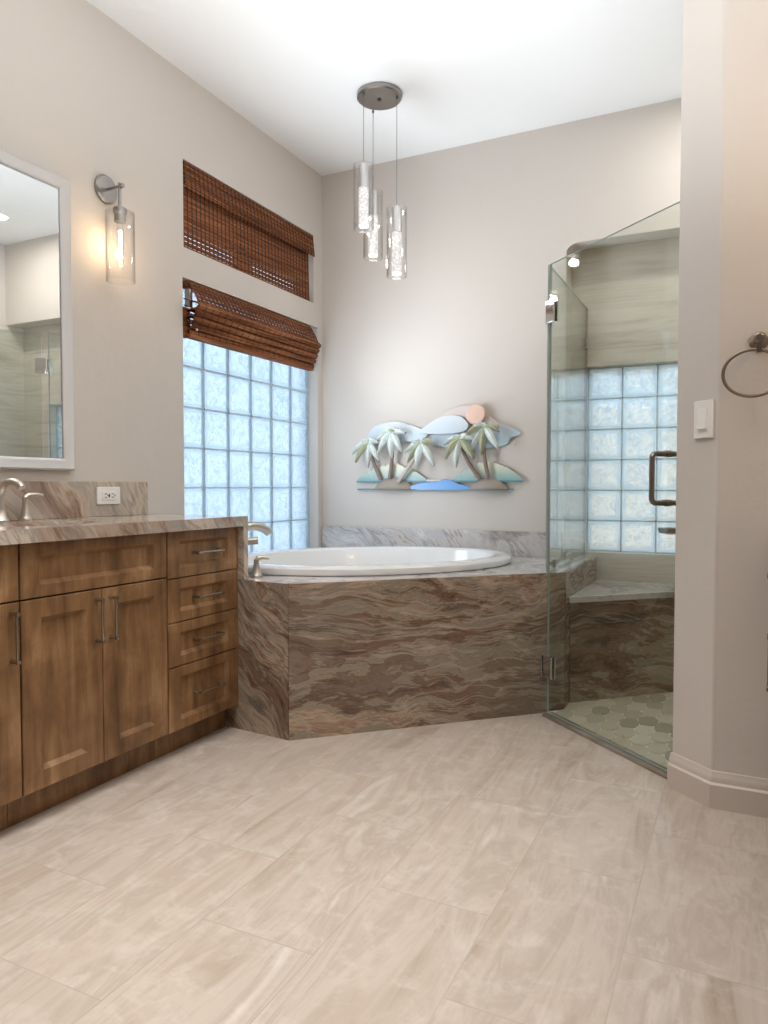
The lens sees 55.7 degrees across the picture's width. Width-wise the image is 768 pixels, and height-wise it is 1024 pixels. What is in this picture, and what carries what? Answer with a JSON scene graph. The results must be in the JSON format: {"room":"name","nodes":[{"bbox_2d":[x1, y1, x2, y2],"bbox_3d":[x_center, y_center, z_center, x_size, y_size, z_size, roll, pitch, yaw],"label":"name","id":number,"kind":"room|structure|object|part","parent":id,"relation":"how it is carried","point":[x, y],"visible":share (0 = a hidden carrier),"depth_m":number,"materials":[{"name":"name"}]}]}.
{"room":"bathroom","nodes":[
{"label":"bathroom","id":0,"kind":"room"},
{"bbox_2d":[0,0,322,547],"bbox_3d":[-1.805,-0.515,1.757,0.140,2.908,6.204,1,2,26],"label":"wall","id":1,"kind":"structure","parent":0,"point":[82,98],"depth_m":3.09,"materials":[{"name":"grey paint"}]},
{"bbox_2d":[0,149,74,469],"bbox_3d":[-1.433,-0.695,2.320,0.027,1.102,1.053,1,2,26],"label":"vanity mirror","id":2,"kind":"object","parent":1,"relation":"attached to","point":[37,388],"visible":1,"depth_m":2.65,"materials":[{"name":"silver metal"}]},
{"bbox_2d":[0,481,147,520],"bbox_3d":[-1.395,-0.035,2.429,0.020,0.141,1.640,1,2,26],"label":"backsplash","id":3,"kind":"structure","parent":1,"relation":"attached to","point":[61,499],"depth_m":2.80,"materials":[{"name":"stone"}]},
{"bbox_2d":[96,487,119,504],"bbox_3d":[-1.120,-0.067,2.957,0.010,0.070,0.121,1,2,26],"label":"wall outlet","id":4,"kind":"object","parent":3,"relation":"attached to","point":[104,495],"visible":1,"depth_m":2.95,"materials":[{"name":"white plastic"}]},
{"bbox_2d":[102,491,115,499],"bbox_3d":[-1.117,-0.067,2.956,0.003,0.034,0.068,1,2,26],"label":"receptacle","id":5,"kind":"object","parent":4,"relation":"attached to","point":[106,495],"depth_m":2.95,"materials":[{"name":"white plastic"}]},
{"bbox_2d":[94,174,135,281],"bbox_3d":[-1.070,-1.144,2.924,0.136,0.436,0.114,1,2,26],"label":"wall sconce","id":6,"kind":"object","parent":1,"relation":"attached to","point":[105,188],"visible":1,"depth_m":2.92,"materials":[{"name":"grey metal"}]},
{"bbox_3d":[-1.123,-1.307,2.945,0.017,0.112,0.112,1,2,26],"label":"plate","id":7,"kind":"part","parent":6,"relation":"part of","materials":[{"name":"grey metal"}]},
{"bbox_3d":[-1.081,-1.270,2.925,0.083,0.097,0.019,1,2,26],"label":"arm","id":8,"kind":"part","parent":6,"relation":"part of","materials":[{"name":"grey metal"}]},
{"bbox_3d":[-1.060,-1.066,2.922,0.114,0.280,0.114,1,2,26],"label":"lamp shade","id":9,"kind":"part","parent":6,"relation":"part of","materials":[{"name":"clear glass"}]},
{"bbox_2d":[183,192,292,277],"bbox_3d":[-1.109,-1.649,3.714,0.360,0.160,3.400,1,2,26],"label":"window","id":10,"kind":"structure","parent":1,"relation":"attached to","point":[188,192],"depth_m":4.12,"materials":[{"name":"brown wood"}]},
{"bbox_2d":[184,176,300,291],"bbox_3d":[-0.776,-1.449,3.923,0.040,0.403,1.145,1,2,26],"label":"window","id":11,"kind":"structure","parent":1,"relation":"in","point":[184,176],"depth_m":3.92,"materials":[{"name":"beige paint"}]},
{"bbox_2d":[183,160,314,300],"bbox_3d":[-0.688,-1.447,3.885,0.053,0.400,1.133,1,2,26],"label":"woven shade","id":12,"kind":"object","parent":11,"relation":"attached to","point":[230,203],"visible":0.89,"depth_m":3.79,"materials":[{"name":"brown wood"}]},
{"bbox_3d":[-0.696,-1.636,3.882,0.034,0.023,1.127,1,2,26],"label":"head rail","id":13,"kind":"part","parent":12,"relation":"part of","materials":[{"name":"brown wood"}]},
{"bbox_2d":[182,289,308,551],"bbox_3d":[-0.730,-0.425,3.969,0.026,1.372,1.177,1,2,26],"label":"window","id":14,"kind":"structure","parent":1,"relation":"in","point":[246,417],"depth_m":3.94,"materials":[{"name":"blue glass"}]},
{"bbox_2d":[182,280,320,370],"bbox_3d":[-0.669,-0.968,3.875,0.119,0.268,1.128,1,2,26],"label":"woven shade","id":15,"kind":"object","parent":14,"relation":"attached to","point":[213,324],"visible":0.99,"depth_m":3.75,"materials":[{"name":"brown wood"}]},
{"bbox_3d":[-0.698,-1.086,3.906,0.037,0.033,1.090,1,2,26],"label":"head rail","id":16,"kind":"part","parent":15,"relation":"part of","materials":[{"name":"brown wood"}]},
{"bbox_2d":[0,692,767,1023],"bbox_3d":[-0.400,1.005,1.221,3.200,0.106,6.620,1,2,26],"label":"floor","id":17,"kind":"structure","parent":0,"point":[521,869],"depth_m":1.82,"materials":[{"name":"tile"}]},
{"bbox_2d":[0,544,21,830],"bbox_3d":[-1.386,0.516,1.894,0.517,0.838,0.651,1,2,26],"label":"vanity cabinet","id":18,"kind":"object","parent":17,"relation":"on","point":[10,711],"visible":0.98,"depth_m":2.05,"materials":[{"name":"brown wood"}]},
{"bbox_3d":[-1.193,0.182,1.789,0.020,0.162,0.645,1,2,26],"label":"drawer","id":19,"kind":"part","parent":18,"relation":"part of","materials":[{"name":"brown wood"}]},
{"bbox_3d":[-1.040,0.356,2.048,0.034,0.149,0.013,1,2,26],"label":"handle","id":20,"kind":"part","parent":18,"relation":"part of","materials":[{"name":"silver metal"}]},
{"bbox_2d":[0,514,247,579],"bbox_3d":[-1.164,0.169,2.345,0.513,0.260,1.700,1,2,26],"label":"countertop","id":21,"kind":"structure","parent":18,"relation":"on","point":[60,529],"depth_m":2.52,"materials":[{"name":"brown stone"}]},
{"bbox_2d":[0,478,43,521],"bbox_3d":[-1.271,-0.041,2.459,0.136,0.150,0.318,1,2,26],"label":"vanity faucet","id":22,"kind":"object","parent":21,"relation":"on","point":[25,515],"visible":0.98,"depth_m":2.47,"materials":[{"name":"silver metal"}]},
{"bbox_3d":[-1.271,-0.041,2.459,0.136,0.150,0.054,1,2,26],"label":"spout","id":23,"kind":"part","parent":22,"relation":"part of","materials":[{"name":"silver metal"}]},
{"bbox_3d":[-1.256,-0.020,2.583,0.044,0.100,0.085,1,2,26],"label":"handle","id":24,"kind":"part","parent":22,"relation":"part of","materials":[{"name":"silver metal"}]},
{"bbox_2d":[7,532,167,827],"bbox_3d":[-1.112,0.497,2.455,0.517,0.838,0.595,1,2,26],"label":"vanity cabinet","id":25,"kind":"object","parent":17,"relation":"on","point":[93,611],"visible":0.94,"depth_m":2.31,"materials":[{"name":"brown wood"}]},
{"bbox_3d":[-0.984,0.536,2.229,0.020,0.566,0.294,1,2,26],"label":"door","id":26,"kind":"part","parent":25,"relation":"part of","materials":[{"name":"brown wood"}]},
{"bbox_3d":[-0.906,0.346,2.321,0.034,0.145,0.013,1,2,26],"label":"handle","id":27,"kind":"part","parent":25,"relation":"part of","materials":[{"name":"silver metal"}]},
{"bbox_3d":[-0.881,0.345,2.372,0.034,0.145,0.013,1,2,26],"label":"handle","id":28,"kind":"part","parent":25,"relation":"part of","materials":[{"name":"silver metal"}]},
{"bbox_3d":[-0.854,0.526,2.495,0.020,0.566,0.294,1,2,26],"label":"door","id":29,"kind":"part","parent":25,"relation":"part of","materials":[{"name":"brown wood"}]},
{"bbox_2d":[154,527,237,758],"bbox_3d":[-0.895,0.481,2.909,0.507,0.838,0.408,1,2,26],"label":"vanity cabinet","id":30,"kind":"object","parent":17,"relation":"on","point":[201,577],"visible":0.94,"depth_m":2.80,"materials":[{"name":"brown wood"}]},
{"bbox_3d":[-0.698,0.151,2.802,0.020,0.171,0.405,1,2,26],"label":"drawer","id":31,"kind":"part","parent":30,"relation":"part of","materials":[{"name":"brown wood"}]},
{"bbox_3d":[-0.698,0.320,2.808,0.020,0.158,0.405,1,2,26],"label":"drawer","id":32,"kind":"part","parent":30,"relation":"part of","materials":[{"name":"brown wood"}]},
{"bbox_3d":[-0.698,0.683,2.821,0.020,0.234,0.405,1,2,26],"label":"drawer","id":33,"kind":"part","parent":30,"relation":"part of","materials":[{"name":"brown wood"}]},
{"bbox_3d":[-0.698,0.483,2.814,0.020,0.160,0.405,1,2,26],"label":"drawer","id":34,"kind":"part","parent":30,"relation":"part of","materials":[{"name":"brown wood"}]},
{"bbox_3d":[-0.677,0.320,2.813,0.034,0.013,0.151,1,2,26],"label":"handle","id":35,"kind":"part","parent":30,"relation":"part of","materials":[{"name":"silver metal"}]},
{"bbox_3d":[-0.677,0.151,2.807,0.034,0.013,0.151,1,2,26],"label":"handle","id":36,"kind":"part","parent":30,"relation":"part of","materials":[{"name":"silver metal"}]},
{"bbox_3d":[-0.677,0.482,2.818,0.034,0.013,0.151,1,2,26],"label":"handle","id":37,"kind":"part","parent":30,"relation":"part of","materials":[{"name":"silver metal"}]},
{"bbox_3d":[-0.677,0.683,2.825,0.034,0.013,0.151,1,2,26],"label":"handle","id":38,"kind":"part","parent":30,"relation":"part of","materials":[{"name":"silver metal"}]},
{"bbox_2d":[225,556,596,740],"bbox_3d":[0.056,0.568,3.572,1.636,0.620,1.664,1,2,26],"label":"tub surround","id":39,"kind":"object","parent":17,"relation":"on","point":[319,656],"visible":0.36,"depth_m":3.01,"materials":[{"name":"stone"}]},
{"bbox_3d":[-0.518,0.589,2.957,0.343,0.620,0.020,1,2,31],"label":"panel","id":40,"kind":"part","parent":39,"relation":"part of","materials":[{"name":"brown stone"}]},
{"bbox_2d":[248,522,271,577],"bbox_3d":[-0.651,0.159,3.164,0.354,0.224,0.312,-1,2,-15],"label":"tub faucet","id":41,"kind":"object","parent":39,"relation":"on","point":[256,526],"visible":0.35,"depth_m":3.08,"materials":[{"name":"silver metal"}]},
{"bbox_3d":[-0.617,0.156,3.251,0.068,0.225,0.270,2,3,38],"label":"spout","id":42,"kind":"part","parent":41,"relation":"part of","materials":[{"name":"silver metal"}]},
{"bbox_3d":[-0.525,0.229,3.069,0.079,0.092,0.051,-1,2,-30],"label":"handle","id":43,"kind":"part","parent":41,"relation":"part of","materials":[{"name":"silver metal"}]},
{"bbox_2d":[248,546,511,575],"bbox_3d":[-0.076,0.465,3.629,1.291,0.506,1.278,1,2,26],"label":"bathtub","id":44,"kind":"object","parent":39,"relation":"in","point":[359,560],"visible":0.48,"depth_m":3.85,"materials":[{"name":"white ceramic"}]},
{"bbox_3d":[0.213,0.585,3.059,1.241,0.620,0.020,-1,2,-18],"label":"panel","id":45,"kind":"part","parent":39,"relation":"part of","materials":[{"name":"brown stone"}]},
{"bbox_2d":[546,265,588,571],"bbox_3d":[0.907,-0.416,3.570,0.026,1.346,0.864,1,2,26],"label":"fixed glass panel","id":46,"kind":"object","parent":39,"relation":"on","point":[585,341],"visible":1,"depth_m":3.60,"materials":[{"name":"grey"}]},
{"bbox_3d":[0.974,0.566,3.613,0.022,0.620,0.785,1,2,26],"label":"panel","id":47,"kind":"part","parent":39,"relation":"part of","materials":[{"name":"brown stone"}]},
{"bbox_2d":[542,712,666,778],"bbox_3d":[0.856,0.898,2.840,0.056,0.015,0.752,-1,2,-22],"label":"trim","id":48,"kind":"structure","parent":17,"relation":"on","point":[624,754],"depth_m":2.79,"materials":[{"name":"stone"}]},
{"bbox_2d":[541,201,679,770],"bbox_3d":[0.834,-0.082,2.827,0.155,1.940,0.800,-1,2,-24],"label":"shower door","id":49,"kind":"structure","parent":48,"relation":"on","point":[548,663],"depth_m":3.12,"materials":[{"name":"clear glass"}]},
{"bbox_3d":[0.976,-0.116,2.504,0.155,0.193,0.024,-1,2,-22],"label":"handle","id":50,"kind":"part","parent":49,"relation":"part of","materials":[{"name":"silver metal"}]},
{"bbox_2d":[569,579,674,702],"bbox_3d":[1.333,0.629,3.476,0.741,0.496,0.721,1,2,26],"label":"shower bench","id":51,"kind":"object","parent":17,"relation":"on","point":[622,632],"visible":0.74,"depth_m":3.43,"materials":[{"name":"brown stone"}]},
{"bbox_3d":[1.333,0.396,3.468,0.741,0.030,0.721,1,2,26],"label":"seat","id":52,"kind":"part","parent":51,"relation":"part of","materials":[{"name":"stone"}]},
{"bbox_2d":[766,572,767,691],"bbox_3d":[0.909,0.543,1.115,0.524,0.838,2.166,1,2,26],"label":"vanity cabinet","id":53,"kind":"object","parent":17,"relation":"on","point":[767,572],"visible":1,"depth_m":1.98,"materials":[{"name":"brown"}]},
{"bbox_3d":[1.064,0.410,1.966,0.051,0.160,0.018,1,2,26],"label":"handle","id":54,"kind":"part","parent":53,"relation":"part of","materials":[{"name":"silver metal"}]},
{"bbox_2d":[87,0,682,175],"bbox_3d":[-0.378,-1.999,1.163,3.200,0.100,6.720,1,2,26],"label":"ceiling","id":55,"kind":"structure","parent":0,"point":[465,72],"depth_m":3.25,"materials":[{"name":"white paint"}]},
{"bbox_2d":[357,82,401,276],"bbox_3d":[-0.018,-1.587,3.545,0.260,0.885,0.260,1,2,26],"label":"pendant light","id":56,"kind":"object","parent":55,"relation":"hanging from","point":[373,96],"visible":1,"depth_m":3.52,"materials":[{"name":"grey metal"}]},
{"bbox_2d":[322,98,681,557],"bbox_3d":[1.006,-0.593,4.036,3.190,2.908,0.360,1,2,26],"label":"wall","id":57,"kind":"structure","parent":0,"point":[463,320],"depth_m":4.06,"materials":[{"name":"grey paint"}]},
{"bbox_2d":[352,404,523,489],"bbox_3d":[0.277,-0.362,4.124,1.030,0.477,0.116,1,2,26],"label":"wall sculpture","id":58,"kind":"object","parent":57,"relation":"attached to","point":[486,432],"visible":1,"depth_m":4.11,"materials":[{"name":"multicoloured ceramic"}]},
{"bbox_2d":[322,526,561,557],"bbox_3d":[0.283,0.167,4.202,1.479,0.137,0.021,1,2,26],"label":"backsplash","id":59,"kind":"structure","parent":57,"relation":"attached to","point":[515,543],"depth_m":4.15,"materials":[{"name":"grey stone"}]},
{"bbox_2d":[587,363,677,553],"bbox_3d":[1.617,-0.280,3.803,1.081,1.009,0.026,1,2,26],"label":"window","id":60,"kind":"structure","parent":57,"relation":"in","point":[632,410],"depth_m":3.93,"materials":[{"name":"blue glass"}]},
{"bbox_2d":[658,527,675,534],"bbox_3d":[1.496,0.101,3.809,0.116,0.037,0.099,1,2,26],"label":"soap dish","id":61,"kind":"object","parent":60,"relation":"attached to","point":[664,530],"visible":0.85,"depth_m":3.77,"materials":[{"name":"silver metal"}]},
{"bbox_2d":[562,237,679,582],"bbox_3d":[1.393,-0.248,3.125,1.445,2.280,1.650,1,2,26],"label":"wall","id":62,"kind":"structure","parent":0,"point":[630,292],"depth_m":3.88,"materials":[{"name":"tile"}]},
{"bbox_2d":[673,0,767,778],"bbox_3d":[1.312,-0.530,2.199,0.787,2.908,0.193,1,2,26],"label":"wall partition","id":63,"kind":"structure","parent":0,"point":[720,696],"depth_m":2.24,"materials":[{"name":"grey paint"}]},
{"bbox_2d":[694,399,714,438],"bbox_3d":[1.000,-0.290,2.280,0.018,0.118,0.074,-1,2,-24],"label":"light switch","id":64,"kind":"object","parent":63,"relation":"attached to","point":[703,410],"visible":1,"depth_m":2.27,"materials":[{"name":"white plastic"}]},
{"bbox_3d":[1.000,-0.290,2.280,0.004,0.068,0.034,-1,2,-24],"label":"frame","id":65,"kind":"part","parent":64,"relation":"part of","materials":[{"name":"white plastic"}]},
{"bbox_2d":[667,752,767,817],"bbox_3d":[1.046,0.865,2.291,0.082,0.114,0.339,-2,3,-43],"label":"baseboard","id":66,"kind":"structure","parent":63,"relation":"attached to","point":[731,792],"depth_m":2.26,"materials":[{"name":"beige paint"}]},
{"bbox_2d":[721,331,767,397],"bbox_3d":[1.094,-0.437,2.157,0.168,0.201,0.079,1,2,26],"label":"towel ring","id":67,"kind":"object","parent":63,"relation":"attached to","point":[758,341],"visible":1,"depth_m":2.14,"materials":[{"name":"silver metal"}]},
{"bbox_3d":[1.108,-0.502,2.148,0.054,0.071,0.079,1,2,26],"label":"wall post","id":68,"kind":"part","parent":67,"relation":"part of","materials":[{"name":"silver metal"}]}
]}

